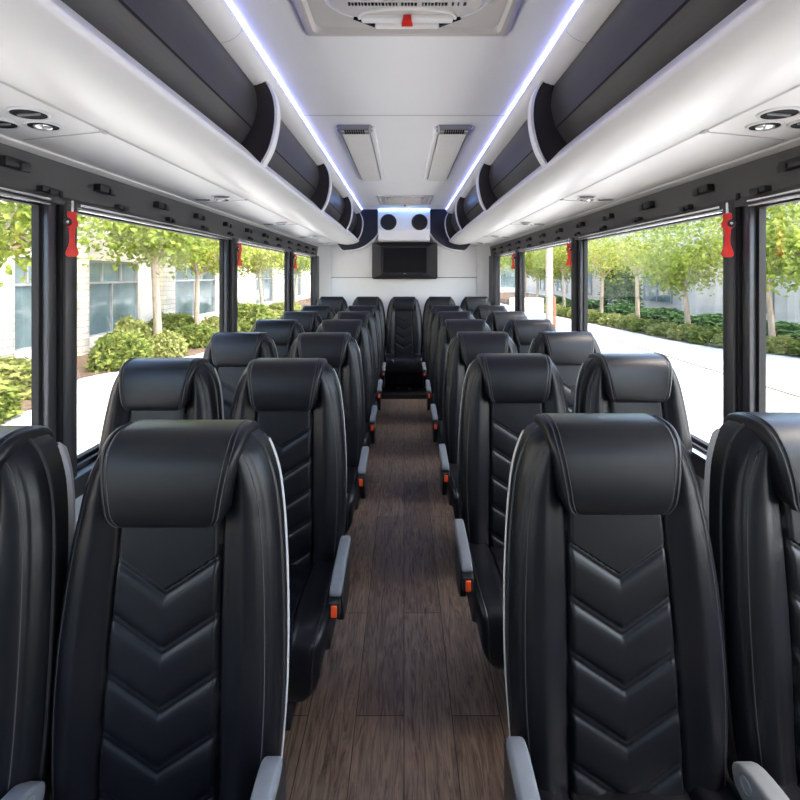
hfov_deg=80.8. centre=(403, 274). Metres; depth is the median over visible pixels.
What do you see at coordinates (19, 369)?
shrub
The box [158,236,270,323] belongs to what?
street tree
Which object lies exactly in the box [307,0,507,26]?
panel
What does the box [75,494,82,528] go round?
wall
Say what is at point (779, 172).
trim
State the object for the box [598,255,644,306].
conifer
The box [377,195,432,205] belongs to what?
roof hatch
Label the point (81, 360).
planting bed
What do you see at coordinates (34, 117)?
light
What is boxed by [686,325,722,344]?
shrub
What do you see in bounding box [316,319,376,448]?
seat
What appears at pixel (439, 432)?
cushion
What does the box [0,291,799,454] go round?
ground
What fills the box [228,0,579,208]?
ceiling
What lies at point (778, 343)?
shrub
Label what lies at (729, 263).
trim
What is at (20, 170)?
trim
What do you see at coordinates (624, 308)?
shrub
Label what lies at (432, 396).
cushion
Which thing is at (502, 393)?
seat
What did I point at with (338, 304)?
seat
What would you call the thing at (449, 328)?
seat
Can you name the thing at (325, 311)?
seat
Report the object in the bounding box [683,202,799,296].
street tree
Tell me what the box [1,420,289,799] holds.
seat
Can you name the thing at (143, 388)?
seat
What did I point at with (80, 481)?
trim
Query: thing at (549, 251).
utility pole
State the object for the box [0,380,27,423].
shrub
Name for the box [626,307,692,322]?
shrub
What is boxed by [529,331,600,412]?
seat
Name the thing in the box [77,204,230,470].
window
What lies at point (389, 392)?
platform
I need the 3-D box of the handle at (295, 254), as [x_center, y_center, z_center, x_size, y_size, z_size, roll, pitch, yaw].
[-1.112,-0.155,4.812,0.042,0.188,0.032,0,0,-38]
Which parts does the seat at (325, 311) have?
backrest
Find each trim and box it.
[0,143,317,256]
[63,201,76,477]
[74,460,95,498]
[231,238,237,331]
[291,251,293,310]
[315,256,318,304]
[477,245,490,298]
[489,255,495,304]
[490,145,799,255]
[515,250,517,310]
[571,238,575,330]
[691,453,705,478]
[723,203,735,422]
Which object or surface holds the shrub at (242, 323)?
on the planting bed at (81, 360)
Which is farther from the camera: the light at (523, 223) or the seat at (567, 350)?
the light at (523, 223)
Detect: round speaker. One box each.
[380,214,396,229]
[411,214,427,229]
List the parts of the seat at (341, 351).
backrest, armrest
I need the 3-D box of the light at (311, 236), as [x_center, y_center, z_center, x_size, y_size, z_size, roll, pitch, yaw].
[-0.989,-0.398,4.842,0.186,0.021,0.187,0,0,-21]
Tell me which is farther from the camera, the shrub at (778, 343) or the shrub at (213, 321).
the shrub at (213, 321)
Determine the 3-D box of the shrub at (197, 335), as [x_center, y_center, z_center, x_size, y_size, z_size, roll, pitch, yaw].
[-6.415,1.875,14.403,1.410,0.815,1.439,0,0,-24]
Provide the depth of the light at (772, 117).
1.20 m
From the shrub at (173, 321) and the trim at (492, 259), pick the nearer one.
the trim at (492, 259)
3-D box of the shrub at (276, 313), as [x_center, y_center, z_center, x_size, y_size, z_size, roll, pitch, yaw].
[-6.500,1.894,21.986,2.061,0.723,2.025,0,0,33]
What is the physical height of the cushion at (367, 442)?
0.224 m
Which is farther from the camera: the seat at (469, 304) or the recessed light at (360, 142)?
the seat at (469, 304)
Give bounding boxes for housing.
[378,209,429,241]
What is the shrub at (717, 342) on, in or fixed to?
on the planting bed at (504, 296)
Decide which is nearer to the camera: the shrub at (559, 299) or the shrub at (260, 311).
the shrub at (260, 311)
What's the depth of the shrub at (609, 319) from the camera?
20.41 m
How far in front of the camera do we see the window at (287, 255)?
4.73 m
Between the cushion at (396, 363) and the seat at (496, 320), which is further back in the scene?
the cushion at (396, 363)
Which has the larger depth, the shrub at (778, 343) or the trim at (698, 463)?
the shrub at (778, 343)
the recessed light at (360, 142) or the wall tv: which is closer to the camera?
the recessed light at (360, 142)
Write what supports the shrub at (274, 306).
on the planting bed at (81, 360)
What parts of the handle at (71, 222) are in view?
knob, rod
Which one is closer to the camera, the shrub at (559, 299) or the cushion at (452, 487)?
the cushion at (452, 487)
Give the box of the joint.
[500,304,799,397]
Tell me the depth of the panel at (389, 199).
5.14 m
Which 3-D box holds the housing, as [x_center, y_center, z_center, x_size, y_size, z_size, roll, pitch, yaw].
[0.000,-0.645,6.197,0.672,0.401,0.325,0,0,0]
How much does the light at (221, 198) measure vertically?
0.021 m
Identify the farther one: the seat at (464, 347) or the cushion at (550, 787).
the seat at (464, 347)
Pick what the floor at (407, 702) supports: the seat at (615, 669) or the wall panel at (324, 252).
the seat at (615, 669)
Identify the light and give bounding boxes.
[0,106,62,131]
[193,194,230,201]
[263,222,287,224]
[299,235,317,237]
[334,125,384,180]
[424,125,473,180]
[490,235,508,237]
[520,222,544,224]
[577,194,614,201]
[745,106,799,131]
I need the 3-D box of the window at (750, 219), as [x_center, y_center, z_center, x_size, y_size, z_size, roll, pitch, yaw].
[1.168,0.209,0.863,0.080,1.002,1.535,0,0,0]
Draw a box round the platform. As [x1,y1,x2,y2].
[381,383,426,398]
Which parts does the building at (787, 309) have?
pane, pane, pane, pane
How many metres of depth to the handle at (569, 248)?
3.16 m
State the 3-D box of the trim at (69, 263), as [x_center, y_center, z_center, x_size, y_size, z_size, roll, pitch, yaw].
[-1.173,0.245,1.609,0.075,0.990,0.053,0,0,0]
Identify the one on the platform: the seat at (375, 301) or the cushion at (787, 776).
the seat at (375, 301)
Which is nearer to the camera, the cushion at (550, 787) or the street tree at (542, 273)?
the cushion at (550, 787)
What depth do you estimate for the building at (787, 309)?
26.25 m
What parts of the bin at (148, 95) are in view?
rail, edge trim, rail, edge trim, edge trim, rail, bin door, edge trim, edge trim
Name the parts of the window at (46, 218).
rail, frame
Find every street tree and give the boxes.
[0,200,136,286]
[88,218,217,333]
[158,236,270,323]
[238,245,298,303]
[271,250,310,302]
[500,249,545,297]
[500,257,512,277]
[502,249,562,296]
[507,245,570,295]
[525,238,604,306]
[558,233,648,312]
[589,223,691,317]
[617,217,722,323]
[681,204,799,335]
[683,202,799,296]
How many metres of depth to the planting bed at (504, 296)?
24.11 m
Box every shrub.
[0,354,30,400]
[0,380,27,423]
[83,330,155,372]
[113,314,152,337]
[146,312,199,334]
[146,330,188,357]
[175,322,216,348]
[199,315,240,331]
[238,302,274,329]
[238,317,251,331]
[250,309,283,318]
[267,302,301,312]
[536,294,570,303]
[556,307,570,316]
[560,299,603,308]
[588,309,598,316]
[588,313,607,322]
[595,303,645,315]
[597,312,621,325]
[614,313,640,328]
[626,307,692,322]
[626,318,661,331]
[645,322,682,335]
[665,322,698,340]
[671,313,722,327]
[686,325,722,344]
[710,332,722,347]
[766,320,799,338]
[766,335,795,354]
[787,337,799,357]
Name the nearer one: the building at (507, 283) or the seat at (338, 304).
the seat at (338, 304)
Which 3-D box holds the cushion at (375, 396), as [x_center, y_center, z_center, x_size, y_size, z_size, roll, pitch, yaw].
[-0.447,1.114,3.914,0.458,0.224,0.473,0,0,0]
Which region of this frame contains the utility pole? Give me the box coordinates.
[546,247,552,323]
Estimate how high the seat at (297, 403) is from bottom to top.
1.103 m
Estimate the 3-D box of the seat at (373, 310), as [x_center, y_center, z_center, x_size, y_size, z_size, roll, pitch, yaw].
[-0.438,0.874,4.782,0.514,1.103,0.609,0,0,0]
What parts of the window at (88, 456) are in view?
rail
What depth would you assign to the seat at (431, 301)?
5.90 m
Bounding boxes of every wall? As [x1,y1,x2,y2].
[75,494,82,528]
[331,227,476,354]
[509,298,543,316]
[696,475,703,505]
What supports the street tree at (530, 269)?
on the planting bed at (504, 296)
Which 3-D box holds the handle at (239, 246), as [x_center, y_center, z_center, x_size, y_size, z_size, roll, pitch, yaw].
[-1.112,-0.155,3.175,0.042,0.188,0.032,0,0,-38]
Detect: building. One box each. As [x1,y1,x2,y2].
[0,201,310,359]
[500,256,514,290]
[526,201,799,323]
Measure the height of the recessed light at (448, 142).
0.037 m
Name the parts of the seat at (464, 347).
armrest, backrest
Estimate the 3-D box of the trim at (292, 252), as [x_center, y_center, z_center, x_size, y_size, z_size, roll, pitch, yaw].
[-1.173,0.245,4.820,0.075,0.990,0.060,0,0,0]
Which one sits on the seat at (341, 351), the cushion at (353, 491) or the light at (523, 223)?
the cushion at (353, 491)
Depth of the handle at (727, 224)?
1.61 m
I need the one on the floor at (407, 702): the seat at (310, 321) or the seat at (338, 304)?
the seat at (310, 321)
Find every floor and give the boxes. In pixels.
[282,399,728,799]
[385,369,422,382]
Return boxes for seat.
[0,425,74,799]
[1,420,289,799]
[98,357,223,455]
[203,332,277,419]
[229,358,350,730]
[250,319,303,357]
[280,311,321,331]
[287,332,368,534]
[300,305,335,320]
[316,296,347,313]
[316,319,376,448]
[334,311,382,410]
[345,305,385,387]
[352,296,385,361]
[385,297,422,389]
[422,296,455,361]
[422,305,462,387]
[425,311,474,410]
[430,319,490,444]
[438,331,517,518]
[454,353,568,676]
[460,296,491,313]
[472,305,507,320]
[485,311,527,330]
[503,319,555,352]
[503,413,789,799]
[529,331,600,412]
[574,353,692,461]
[704,412,799,799]
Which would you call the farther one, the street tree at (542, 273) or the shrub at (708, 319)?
the street tree at (542, 273)
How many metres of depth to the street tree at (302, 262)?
30.76 m
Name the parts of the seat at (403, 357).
leg, backrest, leg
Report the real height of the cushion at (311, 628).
0.224 m
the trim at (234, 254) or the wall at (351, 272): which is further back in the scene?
the wall at (351, 272)
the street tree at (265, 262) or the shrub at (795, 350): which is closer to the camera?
the shrub at (795, 350)
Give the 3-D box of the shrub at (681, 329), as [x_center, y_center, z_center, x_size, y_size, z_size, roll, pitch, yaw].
[9.651,1.931,16.046,1.174,0.630,1.195,0,0,-18]
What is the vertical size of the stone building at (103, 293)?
7.285 m
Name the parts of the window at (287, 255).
rail, frame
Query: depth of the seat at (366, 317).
4.11 m
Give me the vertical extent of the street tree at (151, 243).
6.870 m
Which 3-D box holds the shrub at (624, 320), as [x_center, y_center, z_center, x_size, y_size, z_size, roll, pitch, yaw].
[9.315,1.917,19.432,1.173,0.664,1.194,0,0,15]
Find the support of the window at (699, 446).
in the wall at (700, 480)
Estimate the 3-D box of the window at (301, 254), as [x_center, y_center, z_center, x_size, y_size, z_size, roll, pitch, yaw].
[-1.173,0.209,5.487,0.070,1.002,1.283,0,0,0]
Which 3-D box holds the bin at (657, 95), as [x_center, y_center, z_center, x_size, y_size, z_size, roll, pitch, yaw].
[0.754,-0.583,2.420,0.832,0.541,7.840,0,0,0]
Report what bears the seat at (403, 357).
on the platform
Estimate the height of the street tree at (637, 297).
6.044 m
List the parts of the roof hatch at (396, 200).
lid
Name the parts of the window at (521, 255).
frame, rail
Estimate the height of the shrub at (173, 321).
1.027 m
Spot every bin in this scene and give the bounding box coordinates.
[0,0,377,251]
[430,0,799,251]
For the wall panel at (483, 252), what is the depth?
6.32 m
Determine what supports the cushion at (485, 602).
on the seat at (502, 393)
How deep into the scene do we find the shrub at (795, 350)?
12.70 m
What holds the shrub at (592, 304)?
on the planting bed at (504, 296)
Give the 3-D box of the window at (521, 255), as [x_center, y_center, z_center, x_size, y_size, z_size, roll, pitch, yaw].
[1.168,0.209,3.977,0.080,1.002,1.563,0,0,0]
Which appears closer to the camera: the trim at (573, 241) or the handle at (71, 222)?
the handle at (71, 222)
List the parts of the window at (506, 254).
frame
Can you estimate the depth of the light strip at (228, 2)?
1.97 m
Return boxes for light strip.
[226,0,360,207]
[447,0,581,207]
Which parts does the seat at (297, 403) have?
backrest, leg, armrest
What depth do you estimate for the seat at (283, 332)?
3.35 m
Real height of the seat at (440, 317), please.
1.103 m
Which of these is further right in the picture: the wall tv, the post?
the post
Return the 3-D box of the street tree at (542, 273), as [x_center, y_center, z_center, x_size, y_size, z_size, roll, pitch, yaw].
[10.460,-0.875,33.296,5.968,6.224,4.800,0,0,4]
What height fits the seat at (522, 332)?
1.103 m
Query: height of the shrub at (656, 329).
0.526 m
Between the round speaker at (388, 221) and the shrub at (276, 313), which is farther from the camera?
the shrub at (276, 313)
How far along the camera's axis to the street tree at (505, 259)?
35.82 m
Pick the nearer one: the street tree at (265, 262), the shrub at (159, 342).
the shrub at (159, 342)
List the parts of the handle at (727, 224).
rod, knob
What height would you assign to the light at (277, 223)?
0.021 m
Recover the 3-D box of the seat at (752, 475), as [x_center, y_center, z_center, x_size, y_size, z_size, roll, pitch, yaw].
[0.925,0.874,0.867,0.465,1.103,0.609,0,0,0]
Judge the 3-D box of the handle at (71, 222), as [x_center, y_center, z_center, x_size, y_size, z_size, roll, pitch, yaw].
[-1.112,-0.155,1.570,0.042,0.188,0.032,0,0,-38]
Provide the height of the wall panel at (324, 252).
1.825 m
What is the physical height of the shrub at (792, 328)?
0.736 m
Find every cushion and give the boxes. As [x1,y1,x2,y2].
[287,560,335,701]
[345,466,360,533]
[364,421,370,448]
[373,393,377,409]
[385,353,422,374]
[430,393,433,409]
[436,420,442,444]
[447,463,458,518]
[467,542,503,669]
[538,775,739,799]
[727,752,799,799]
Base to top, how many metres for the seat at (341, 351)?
1.103 m
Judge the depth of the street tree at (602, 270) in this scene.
24.03 m
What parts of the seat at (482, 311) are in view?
backrest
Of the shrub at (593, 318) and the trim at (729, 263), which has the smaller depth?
the trim at (729, 263)
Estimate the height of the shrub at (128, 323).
1.265 m
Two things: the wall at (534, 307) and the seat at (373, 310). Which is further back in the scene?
the wall at (534, 307)
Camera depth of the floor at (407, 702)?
1.69 m
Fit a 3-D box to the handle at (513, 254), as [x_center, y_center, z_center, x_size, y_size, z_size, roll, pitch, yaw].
[1.112,-0.155,4.787,0.042,0.188,0.032,0,0,38]
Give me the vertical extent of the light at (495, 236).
0.021 m
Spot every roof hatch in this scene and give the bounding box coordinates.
[293,0,521,35]
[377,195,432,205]
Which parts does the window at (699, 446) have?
rail, sill rail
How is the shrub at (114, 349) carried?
on the planting bed at (81, 360)
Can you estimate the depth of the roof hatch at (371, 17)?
1.49 m
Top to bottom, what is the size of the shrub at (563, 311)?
0.547 m
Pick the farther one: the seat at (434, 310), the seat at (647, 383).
the seat at (434, 310)
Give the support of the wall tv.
attached to the wall at (351, 272)
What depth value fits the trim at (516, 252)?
4.77 m
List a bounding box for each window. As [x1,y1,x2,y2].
[0,187,62,443]
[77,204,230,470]
[238,239,290,311]
[294,251,315,304]
[495,251,514,304]
[518,239,570,313]
[576,206,722,460]
[736,189,799,411]
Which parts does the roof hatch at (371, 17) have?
handle, lid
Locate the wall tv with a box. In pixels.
[372,242,437,278]
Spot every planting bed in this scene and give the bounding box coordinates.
[10,298,310,411]
[500,292,799,356]
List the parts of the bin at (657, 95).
edge trim, edge trim, bin door, rail, edge trim, edge trim, rail, edge trim, rail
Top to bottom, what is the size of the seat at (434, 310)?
1.103 m
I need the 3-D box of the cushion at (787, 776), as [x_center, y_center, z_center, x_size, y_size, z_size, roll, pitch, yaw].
[0.925,1.114,0.799,0.458,0.224,0.473,0,0,0]
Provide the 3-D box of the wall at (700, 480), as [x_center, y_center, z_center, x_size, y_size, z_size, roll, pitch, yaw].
[1.190,0.247,2.330,0.060,2.355,8.060,0,0,0]
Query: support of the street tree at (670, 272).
on the planting bed at (504, 296)
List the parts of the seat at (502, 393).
armrest, backrest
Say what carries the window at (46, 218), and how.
in the wall at (78, 500)
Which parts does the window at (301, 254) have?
frame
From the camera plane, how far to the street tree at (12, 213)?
8.42 m
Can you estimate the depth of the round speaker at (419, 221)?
6.04 m
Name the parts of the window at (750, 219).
frame, rail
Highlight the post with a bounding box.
[553,296,555,328]
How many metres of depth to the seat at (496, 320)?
4.13 m
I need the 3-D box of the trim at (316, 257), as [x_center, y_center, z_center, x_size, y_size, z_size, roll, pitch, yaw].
[-1.170,0.245,6.180,0.080,0.990,0.160,0,0,0]
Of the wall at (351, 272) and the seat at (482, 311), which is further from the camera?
the wall at (351, 272)
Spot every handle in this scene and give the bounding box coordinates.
[63,201,78,256]
[236,238,242,265]
[293,251,296,268]
[511,251,514,268]
[566,238,572,265]
[721,203,735,256]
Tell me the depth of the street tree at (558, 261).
29.00 m
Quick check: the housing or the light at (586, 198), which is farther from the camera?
the housing
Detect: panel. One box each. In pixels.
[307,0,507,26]
[317,245,330,298]
[381,197,428,202]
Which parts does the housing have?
light strip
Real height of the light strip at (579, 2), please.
0.008 m
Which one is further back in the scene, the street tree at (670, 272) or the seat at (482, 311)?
the street tree at (670, 272)
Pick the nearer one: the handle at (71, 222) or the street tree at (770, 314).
the handle at (71, 222)
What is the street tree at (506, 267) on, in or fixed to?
on the planting bed at (504, 296)
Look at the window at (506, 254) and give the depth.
5.89 m
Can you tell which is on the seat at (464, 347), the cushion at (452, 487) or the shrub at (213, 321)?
the cushion at (452, 487)
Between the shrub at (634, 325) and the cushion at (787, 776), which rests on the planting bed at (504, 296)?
the shrub at (634, 325)
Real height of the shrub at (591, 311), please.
0.610 m
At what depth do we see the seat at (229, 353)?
2.57 m
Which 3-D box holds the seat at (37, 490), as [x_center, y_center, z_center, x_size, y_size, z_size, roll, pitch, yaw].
[-0.925,0.874,0.767,0.465,1.103,0.609,0,0,0]
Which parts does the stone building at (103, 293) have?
pane, pane, pane, pane, pane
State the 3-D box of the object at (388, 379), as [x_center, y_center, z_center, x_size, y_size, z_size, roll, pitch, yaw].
[0.000,1.250,6.145,2.280,0.250,0.370,0,0,0]
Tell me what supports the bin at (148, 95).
attached to the wall at (78, 500)

